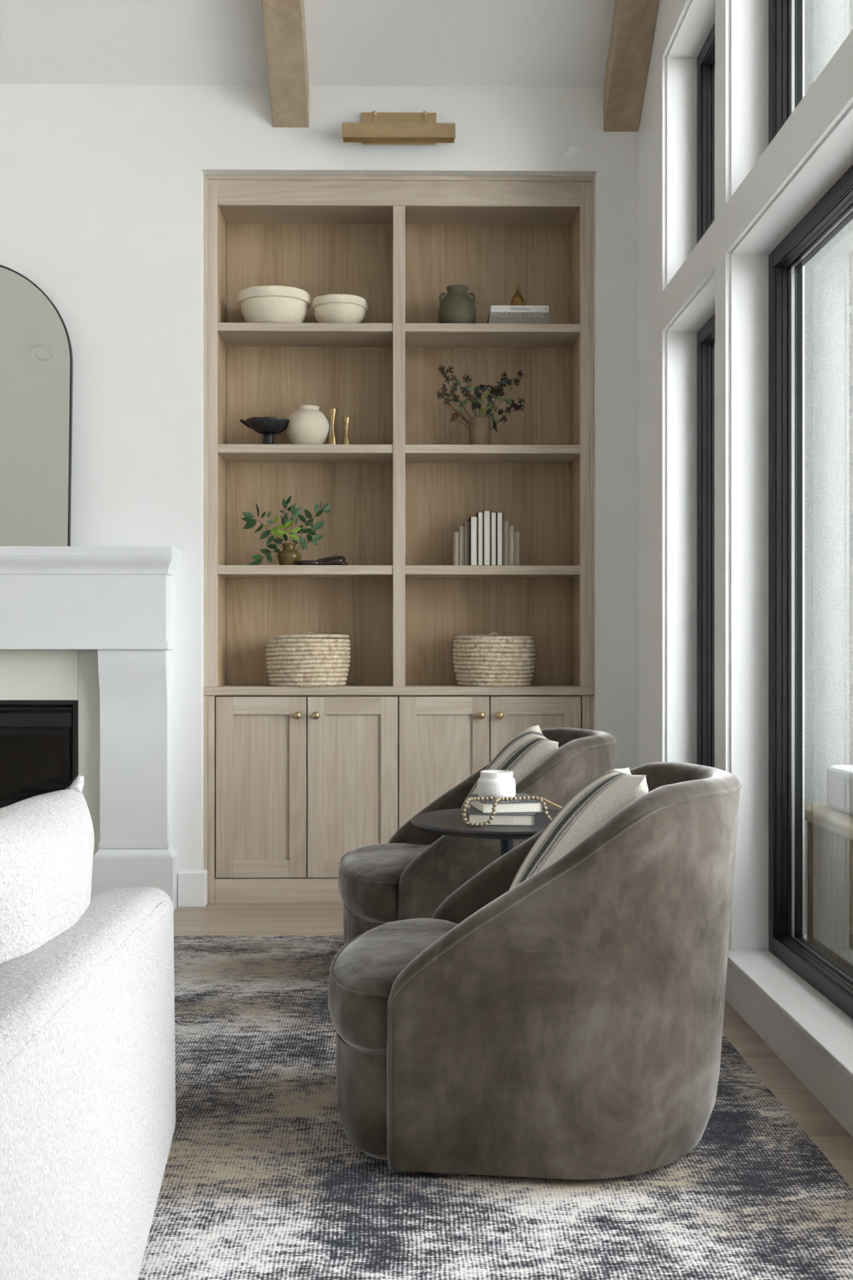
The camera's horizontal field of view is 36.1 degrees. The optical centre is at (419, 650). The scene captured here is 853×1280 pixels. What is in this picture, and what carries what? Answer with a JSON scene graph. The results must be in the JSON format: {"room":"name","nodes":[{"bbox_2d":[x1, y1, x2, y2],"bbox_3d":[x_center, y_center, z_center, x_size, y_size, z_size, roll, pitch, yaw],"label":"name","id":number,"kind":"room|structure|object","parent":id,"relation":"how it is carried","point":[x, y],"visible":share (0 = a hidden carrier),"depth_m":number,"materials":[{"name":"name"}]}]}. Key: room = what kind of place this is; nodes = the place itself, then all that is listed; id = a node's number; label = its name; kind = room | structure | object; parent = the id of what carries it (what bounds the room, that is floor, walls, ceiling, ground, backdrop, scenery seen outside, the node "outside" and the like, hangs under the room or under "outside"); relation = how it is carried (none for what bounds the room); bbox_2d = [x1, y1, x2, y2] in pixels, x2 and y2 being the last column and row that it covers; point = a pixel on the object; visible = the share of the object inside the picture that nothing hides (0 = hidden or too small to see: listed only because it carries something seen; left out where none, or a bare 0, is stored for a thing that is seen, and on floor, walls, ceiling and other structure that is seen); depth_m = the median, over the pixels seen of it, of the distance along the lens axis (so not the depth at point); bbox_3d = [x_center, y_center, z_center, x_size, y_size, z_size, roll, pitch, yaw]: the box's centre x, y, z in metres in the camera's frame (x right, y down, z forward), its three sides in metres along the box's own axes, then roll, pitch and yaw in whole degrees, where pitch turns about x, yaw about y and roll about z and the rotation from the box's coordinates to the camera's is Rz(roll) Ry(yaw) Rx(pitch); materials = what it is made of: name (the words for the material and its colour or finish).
{"room":"living room","nodes":[
{"label":"living room","id":0,"kind":"room"},
{"bbox_2d":[0,0,615,87],"bbox_3d":[-2.676,-3.538,0.065,7.850,3.550,11.000,0,0,-1],"label":"ceiling","id":1,"kind":"structure","parent":0,"point":[545,43],"depth_m":4.97,"materials":[{"name":"white paint"}]},
{"bbox_2d":[262,0,309,127],"bbox_3d":[-0.479,-3.478,3.252,0.142,2.874,3.715,0,0,-1],"label":"ceiling beam","id":2,"kind":"structure","parent":1,"relation":"attached to","point":[284,20],"depth_m":4.89,"materials":[{"name":"brown wood"}]},
{"bbox_2d":[604,0,659,131],"bbox_3d":[0.813,-3.473,3.268,0.138,2.884,3.715,0,0,-1],"label":"ceiling beam","id":3,"kind":"structure","parent":1,"relation":"attached to","point":[633,21],"depth_m":4.91,"materials":[{"name":"brown wood"}]},
{"bbox_2d":[0,84,638,872],"bbox_3d":[-2.670,-0.800,5.323,7.600,3.600,0.485,0,0,-1],"label":"wall","id":4,"kind":"structure","parent":0,"point":[101,185],"depth_m":5.10,"materials":[{"name":"white paint"}]},
{"bbox_2d":[177,869,207,906],"bbox_3d":[-0.889,0.932,5.123,0.106,0.135,0.071,0,0,-1],"label":"baseboard","id":5,"kind":"structure","parent":4,"relation":"attached to","point":[192,886],"depth_m":5.09,"materials":[{"name":"white paint"}]},
{"bbox_2d":[342,111,455,145],"bbox_3d":[-0.081,-2.028,5.057,0.434,0.140,0.115,0,0,-1],"label":"picture light","id":6,"kind":"object","parent":4,"relation":"attached to","point":[375,128],"visible":1,"depth_m":5.02,"materials":[{"name":"gold metal"}]},
{"bbox_2d":[173,902,852,1188],"bbox_3d":[-2.602,1.060,0.151,7.600,0.120,10.829,0,0,-1],"label":"floor","id":7,"kind":"structure","parent":0,"point":[834,1141],"depth_m":3.56,"materials":[{"name":"brown wood"}]},
{"bbox_2d":[0,546,178,911],"bbox_3d":[-1.752,0.304,5.014,1.628,1.392,0.156,0,0,-1],"label":"fireplace surround","id":8,"kind":"object","parent":7,"relation":"on","point":[51,597],"visible":0.83,"depth_m":5.00,"materials":[{"name":"paint"}]},
{"bbox_2d":[0,264,72,546],"bbox_3d":[-1.752,-0.953,5.051,0.814,1.123,0.081,0,0,-1],"label":"arched mirror","id":9,"kind":"object","parent":8,"relation":"on","point":[36,354],"visible":0.97,"depth_m":5.05,"materials":[{"name":"black mirror"}]},
{"bbox_2d":[0,700,78,808],"bbox_3d":[-1.753,0.577,5.077,0.849,0.766,0.030,0,0,-1],"label":"fireplace insert","id":10,"kind":"object","parent":8,"relation":"in","point":[39,739],"visible":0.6,"depth_m":5.08,"materials":[{"name":"black metal"}]},
{"bbox_2d":[0,546,178,575],"bbox_3d":[-1.752,-0.341,5.014,1.628,0.102,0.156,0,0,-1],"label":"mantel shelf","id":11,"kind":"object","parent":8,"relation":"attached to","point":[14,560],"depth_m":4.95,"materials":[{"name":"paint"}]},
{"bbox_2d":[203,695,398,903],"bbox_3d":[-0.470,0.589,5.296,0.768,0.822,0.336,0,0,-1],"label":"base cabinet","id":12,"kind":"object","parent":7,"relation":"on","point":[293,785],"visible":0.83,"depth_m":5.17,"materials":[{"name":"brown wood"}]},
{"bbox_2d":[203,684,594,695],"bbox_3d":[-0.084,0.161,5.316,1.542,0.034,0.307,0,0,-1],"label":"countertop","id":13,"kind":"structure","parent":12,"relation":"on","point":[225,690],"depth_m":5.16,"materials":[{"name":"brown wood"}]},
{"bbox_2d":[265,631,351,686],"bbox_3d":[-0.452,0.034,5.295,0.344,0.220,0.344,0,0,-18],"label":"lidded basket","id":14,"kind":"object","parent":13,"relation":"on","point":[304,660],"visible":1,"depth_m":5.15,"materials":[{"name":"wicker"}]},
{"bbox_2d":[203,174,593,686],"bbox_3d":[-0.084,-0.866,5.319,1.542,2.019,0.301,0,0,-1],"label":"bookcase","id":15,"kind":"object","parent":13,"relation":"on","point":[409,475],"visible":1,"depth_m":5.44,"materials":[{"name":"brown wood"}]},
{"bbox_2d":[240,417,288,444],"bbox_3d":[-0.612,-0.873,5.282,0.179,0.120,0.179,0,0,41],"label":"pedestal bowl","id":16,"kind":"object","parent":15,"relation":"on","point":[268,427],"visible":0.85,"depth_m":5.24,"materials":[{"name":"black ceramic"}]},
{"bbox_2d":[237,285,311,323],"bbox_3d":[-0.587,-1.365,5.283,0.293,0.140,0.294,0,0,-1],"label":"clay bowl","id":17,"kind":"object","parent":15,"relation":"on","point":[262,304],"visible":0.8,"depth_m":5.17,"materials":[{"name":"beige ceramic"}]},
{"bbox_2d":[276,542,301,564],"bbox_3d":[-0.528,-0.383,5.284,0.099,0.094,0.099,0,0,-1],"label":"ceramic pot","id":18,"kind":"object","parent":15,"relation":"on","point":[289,556],"visible":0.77,"depth_m":5.25,"materials":[{"name":"brown"}]},
{"bbox_2d":[241,495,331,564],"bbox_3d":[-0.542,-0.479,5.269,0.369,0.284,0.140,0,0,-1],"label":"sprigs","id":19,"kind":"object","parent":18,"relation":"in","point":[251,522],"visible":1,"depth_m":5.27,"materials":[{"name":"green plant"}]},
{"bbox_2d":[285,404,331,444],"bbox_3d":[-0.452,-0.902,5.314,0.186,0.174,0.186,0,0,-1],"label":"round vase","id":20,"kind":"object","parent":15,"relation":"on","point":[308,424],"visible":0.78,"depth_m":5.25,"materials":[{"name":"beige ceramic"}]},
{"bbox_2d":[296,555,347,564],"bbox_3d":[-0.391,-0.357,5.255,0.206,0.045,0.076,0,0,-1],"label":"chain","id":21,"kind":"object","parent":15,"relation":"on","point":[335,560],"visible":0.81,"depth_m":5.23,"materials":[{"name":"black metal"}]},
{"bbox_2d":[328,408,337,444],"bbox_3d":[-0.351,-0.893,5.276,0.039,0.158,0.039,0,0,-1],"label":"candlestick","id":22,"kind":"object","parent":15,"relation":"on","point":[332,411],"visible":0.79,"depth_m":5.26,"materials":[{"name":"gold metal"}]},
{"bbox_2d":[311,293,368,323],"bbox_3d":[-0.322,-1.353,5.286,0.225,0.116,0.226,0,0,-1],"label":"clay bowl","id":23,"kind":"object","parent":15,"relation":"on","point":[331,308],"visible":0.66,"depth_m":5.21,"materials":[{"name":"beige ceramic"}]},
{"bbox_2d":[342,416,351,444],"bbox_3d":[-0.296,-0.876,5.277,0.039,0.124,0.039,0,0,-1],"label":"candlestick","id":24,"kind":"object","parent":15,"relation":"on","point":[346,420],"visible":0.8,"depth_m":5.27,"materials":[{"name":"gold metal"}]},
{"bbox_2d":[438,284,475,323],"bbox_3d":[0.152,-1.381,5.292,0.152,0.172,0.152,0,0,-1],"label":"pot","id":25,"kind":"object","parent":15,"relation":"on","point":[457,306],"visible":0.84,"depth_m":5.24,"materials":[{"name":"green ceramic"}]},
{"bbox_2d":[453,520,470,565],"bbox_3d":[0.169,-0.427,5.293,0.064,0.181,0.099,0,0,-1],"label":"bookend","id":26,"kind":"object","parent":15,"relation":"on","point":[461,538],"visible":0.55,"depth_m":5.25,"materials":[{"name":"brown wood"}]},
{"bbox_2d":[468,515,477,565],"bbox_3d":[0.216,-0.436,5.295,0.029,0.199,0.153,0,0,-1],"label":"book","id":27,"kind":"object","parent":15,"relation":"on","point":[473,520],"visible":0.7,"depth_m":5.22,"materials":[{"name":"white paper"}]},
{"bbox_2d":[468,416,490,444],"bbox_3d":[0.241,-0.877,5.294,0.089,0.126,0.089,0,0,-1],"label":"vase","id":28,"kind":"object","parent":15,"relation":"on","point":[478,426],"visible":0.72,"depth_m":5.26,"materials":[{"name":"brown ceramic"}]},
{"bbox_2d":[436,365,525,431],"bbox_3d":[0.247,-1.008,5.285,0.354,0.265,0.122,0,0,-1],"label":"branches","id":29,"kind":"object","parent":28,"relation":"in","point":[475,405],"visible":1,"depth_m":5.28,"materials":[{"name":"green plant"}]},
{"bbox_2d":[475,511,483,565],"bbox_3d":[0.242,-0.445,5.295,0.022,0.216,0.153,0,0,-1],"label":"book","id":30,"kind":"object","parent":15,"relation":"on","point":[480,515],"visible":0.71,"depth_m":5.22,"materials":[{"name":"white paper"}]},
{"bbox_2d":[483,510,490,565],"bbox_3d":[0.268,-0.448,5.295,0.029,0.222,0.153,0,0,-1],"label":"book","id":31,"kind":"object","parent":15,"relation":"on","point":[486,514],"visible":0.61,"depth_m":5.22,"materials":[{"name":"white paper"}]},
{"bbox_2d":[490,511,496,565],"bbox_3d":[0.295,-0.444,5.296,0.023,0.216,0.149,0,0,-1],"label":"book","id":32,"kind":"object","parent":15,"relation":"on","point":[493,515],"visible":0.59,"depth_m":5.22,"materials":[{"name":"white paper"}]},
{"bbox_2d":[496,511,502,565],"bbox_3d":[0.319,-0.444,5.296,0.024,0.216,0.153,0,0,-1],"label":"book","id":33,"kind":"object","parent":15,"relation":"on","point":[499,515],"visible":0.57,"depth_m":5.22,"materials":[{"name":"white paper"}]},
{"bbox_2d":[502,521,519,565],"bbox_3d":[0.366,-0.427,5.296,0.068,0.181,0.099,0,0,-1],"label":"bookend","id":34,"kind":"object","parent":15,"relation":"on","point":[510,539],"visible":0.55,"depth_m":5.25,"materials":[{"name":"brown wood"}]},
{"bbox_2d":[487,311,551,324],"bbox_3d":[0.400,-1.318,5.285,0.247,0.046,0.191,0,0,-1],"label":"book","id":35,"kind":"object","parent":15,"relation":"on","point":[494,317],"visible":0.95,"depth_m":5.19,"materials":[{"name":"grey paper"}]},
{"bbox_2d":[488,305,548,317],"bbox_3d":[0.396,-1.355,5.283,0.229,0.028,0.181,0,0,-1],"label":"book","id":36,"kind":"object","parent":35,"relation":"on","point":[500,308],"visible":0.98,"depth_m":5.19,"materials":[{"name":"white paper"}]},
{"bbox_2d":[510,284,524,305],"bbox_3d":[0.391,-1.415,5.228,0.059,0.092,0.059,0,0,-1],"label":"brass bell","id":37,"kind":"object","parent":36,"relation":"on","point":[517,300],"visible":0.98,"depth_m":5.21,"materials":[{"name":"gold metal"}]},
{"bbox_2d":[452,631,535,686],"bbox_3d":[0.301,0.035,5.304,0.334,0.218,0.336,0,0,10],"label":"lidded basket","id":38,"kind":"object","parent":13,"relation":"on","point":[491,660],"visible":1,"depth_m":5.17,"materials":[{"name":"wicker"}]},
{"bbox_2d":[137,935,852,1279],"bbox_3d":[-0.957,0.995,1.660,3.529,0.011,5.745,0,0,-1],"label":"area rug","id":39,"kind":"object","parent":7,"relation":"on","point":[263,1179],"visible":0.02,"depth_m":2.38,"materials":[{"name":"carpet"}]},
{"bbox_2d":[0,886,175,1279],"bbox_3d":[-1.003,0.717,1.804,1.321,0.545,1.535,0,0,-1],"label":"sofa","id":40,"kind":"object","parent":39,"relation":"on","point":[87,1065],"visible":0.98,"depth_m":1.80,"materials":[{"name":"white fabric"}]},
{"bbox_2d":[0,775,93,964],"bbox_3d":[-0.681,0.422,2.116,0.266,0.377,0.680,0,0,5],"label":"pillow","id":41,"kind":"object","parent":40,"relation":"on","point":[46,840],"visible":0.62,"depth_m":2.02,"materials":[{"name":"white fabric"}]},
{"bbox_2d":[337,727,617,945],"bbox_3d":[0.177,0.620,3.998,0.850,0.738,0.715,0,0,-4],"label":"swivel chair","id":42,"kind":"object","parent":39,"relation":"on","point":[409,876],"visible":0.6,"depth_m":3.69,"materials":[{"name":"fabric"}]},
{"bbox_2d":[337,843,430,921],"bbox_3d":[0.097,0.688,3.991,0.691,0.150,0.679,0,0,-4],"label":"seat cushion","id":43,"kind":"object","parent":42,"relation":"on","point":[380,882],"depth_m":3.68,"materials":[{"name":"fabric"}]},
{"bbox_2d":[461,724,559,808],"bbox_3d":[0.258,0.433,3.994,0.288,0.390,0.493,0,0,-3],"label":"throw pillow","id":44,"kind":"object","parent":42,"relation":"on","point":[526,751],"visible":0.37,"depth_m":3.85,"materials":[{"name":"fabric"}]},
{"bbox_2d":[411,808,559,856],"bbox_3d":[0.224,0.712,3.373,0.491,0.555,0.491,0,0,-1],"label":"side table","id":45,"kind":"object","parent":39,"relation":"on","point":[450,822],"visible":0.37,"depth_m":3.24,"materials":[{"name":"black wood"}]},
{"bbox_2d":[467,805,534,826],"bbox_3d":[0.210,0.419,3.343,0.165,0.029,0.220,0,0,4],"label":"book","id":46,"kind":"object","parent":45,"relation":"on","point":[500,819],"visible":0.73,"depth_m":3.24,"materials":[{"name":"white paper"}]},
{"bbox_2d":[468,793,543,813],"bbox_3d":[0.218,0.392,3.351,0.155,0.027,0.200,0,0,-8],"label":"book","id":47,"kind":"object","parent":46,"relation":"on","point":[525,806],"visible":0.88,"depth_m":3.26,"materials":[{"name":"white paper"}]},
{"bbox_2d":[477,769,515,798],"bbox_3d":[0.198,0.345,3.368,0.098,0.066,0.098,0,0,-1],"label":"ceramic jar","id":48,"kind":"object","parent":47,"relation":"on","point":[491,783],"visible":0.91,"depth_m":3.33,"materials":[{"name":"white ceramic"}]},
{"bbox_2d":[462,795,562,826],"bbox_3d":[0.246,0.399,3.256,0.295,0.070,0.065,0,0,-11],"label":"bead garland","id":49,"kind":"object","parent":47,"relation":"on","point":[496,799],"visible":0.94,"depth_m":3.25,"materials":[{"name":"beige wood"}]},
{"bbox_2d":[328,762,742,1179],"bbox_3d":[0.242,0.620,2.756,0.850,0.738,0.715,0,0,7],"label":"swivel chair","id":50,"kind":"object","parent":39,"relation":"on","point":[566,1022],"visible":0.97,"depth_m":2.42,"materials":[{"name":"fabric"}]},
{"bbox_2d":[328,918,457,1051],"bbox_3d":[0.163,0.688,2.766,0.691,0.150,0.679,0,0,7],"label":"seat cushion","id":51,"kind":"object","parent":50,"relation":"on","point":[366,974],"depth_m":2.47,"materials":[{"name":"fabric"}]},
{"bbox_2d":[508,767,648,890],"bbox_3d":[0.321,0.433,2.736,0.292,0.390,0.489,0,0,5],"label":"throw pillow","id":52,"kind":"object","parent":50,"relation":"on","point":[608,793],"visible":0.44,"depth_m":2.57,"materials":[{"name":"fabric"}]},
{"bbox_2d":[398,695,593,829],"bbox_3d":[0.301,0.589,5.307,0.773,0.822,0.336,0,0,-1],"label":"base cabinet","id":53,"kind":"object","parent":7,"relation":"on","point":[444,740],"visible":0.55,"depth_m":5.18,"materials":[{"name":"brown wood"}]},
{"bbox_2d":[666,0,852,951],"bbox_3d":[1.042,-2.019,0.214,0.210,6.038,10.800,0,0,-1],"label":"window frame","id":54,"kind":"structure","parent":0,"point":[749,19],"depth_m":3.74,"materials":[{"name":"white paint"}]},
{"bbox_2d":[697,313,715,767],"bbox_3d":[1.032,-0.136,4.266,0.084,1.990,0.770,0,0,-1],"label":"window","id":55,"kind":"structure","parent":54,"relation":"in","point":[706,335],"depth_m":4.60,"materials":[{"name":"black metal"}]},
{"bbox_2d":[697,22,715,243],"bbox_3d":[1.032,-1.694,4.266,0.084,0.823,0.770,0,0,-1],"label":"window","id":56,"kind":"structure","parent":54,"relation":"in","point":[706,57],"depth_m":4.60,"materials":[{"name":"black metal"}]},
{"bbox_2d":[638,0,852,1136],"bbox_3d":[0.933,-2.019,-0.030,0.015,6.038,10.315,0,0,-1],"label":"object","id":57,"kind":"structure","parent":54,"relation":"attached to","point":[829,98],"depth_m":3.86,"materials":[{"name":"white paint"}]},
{"bbox_2d":[768,0,802,144],"bbox_3d":[1.057,-2.066,2.353,0.084,1.567,2.777,0,0,-1],"label":"window","id":58,"kind":"structure","parent":54,"relation":"in","point":[785,16],"depth_m":3.69,"materials":[{"name":"black metal"}]},
{"bbox_2d":[727,950,852,1080],"bbox_3d":[0.986,0.868,-0.257,0.139,0.016,9.860,0,0,-1],"label":"window sill","id":59,"kind":"structure","parent":54,"relation":"attached to","point":[821,1021],"depth_m":3.18,"materials":[{"name":"white paint"}]},
{"bbox_2d":[768,164,852,1019],"bbox_3d":[1.057,-0.136,2.353,0.084,1.990,2.777,0,0,-1],"label":"window","id":60,"kind":"structure","parent":54,"relation":"in","point":[833,211],"depth_m":3.69,"materials":[{"name":"black metal"}]},
{"bbox_2d":[804,0,852,934],"bbox_3d":[3.135,-1.585,5.002,4.000,5.230,0.480,0,0,-1],"label":"window","id":61,"kind":"structure","parent":0,"point":[828,274],"depth_m":4.74,"materials":[{"name":"paint"}]},
{"label":"outside","id":62,"kind":"structure","parent":0,"visible":0},
{"bbox_3d":[7.599,1.075,0.099,12.800,0.090,24.000,0,0,-1],"label":"ground","id":63,"kind":"structure","parent":62,"visible":0},
{"bbox_2d":[804,764,852,973],"bbox_3d":[1.685,0.693,3.372,0.782,0.615,2.300,0,0,-1],"label":"outdoor sofa","id":64,"kind":"object","parent":63,"relation":"on","point":[830,824],"visible":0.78,"depth_m":4.14,"materials":[{"name":"beige wood"}]},
{"bbox_2d":[826,764,852,815],"bbox_3d":[1.686,0.455,3.372,0.640,0.140,2.100,0,0,-1],"label":"seat cushion","id":65,"kind":"object","parent":64,"relation":"on","point":[839,777],"depth_m":4.23,"materials":[{"name":"grey fabric"}]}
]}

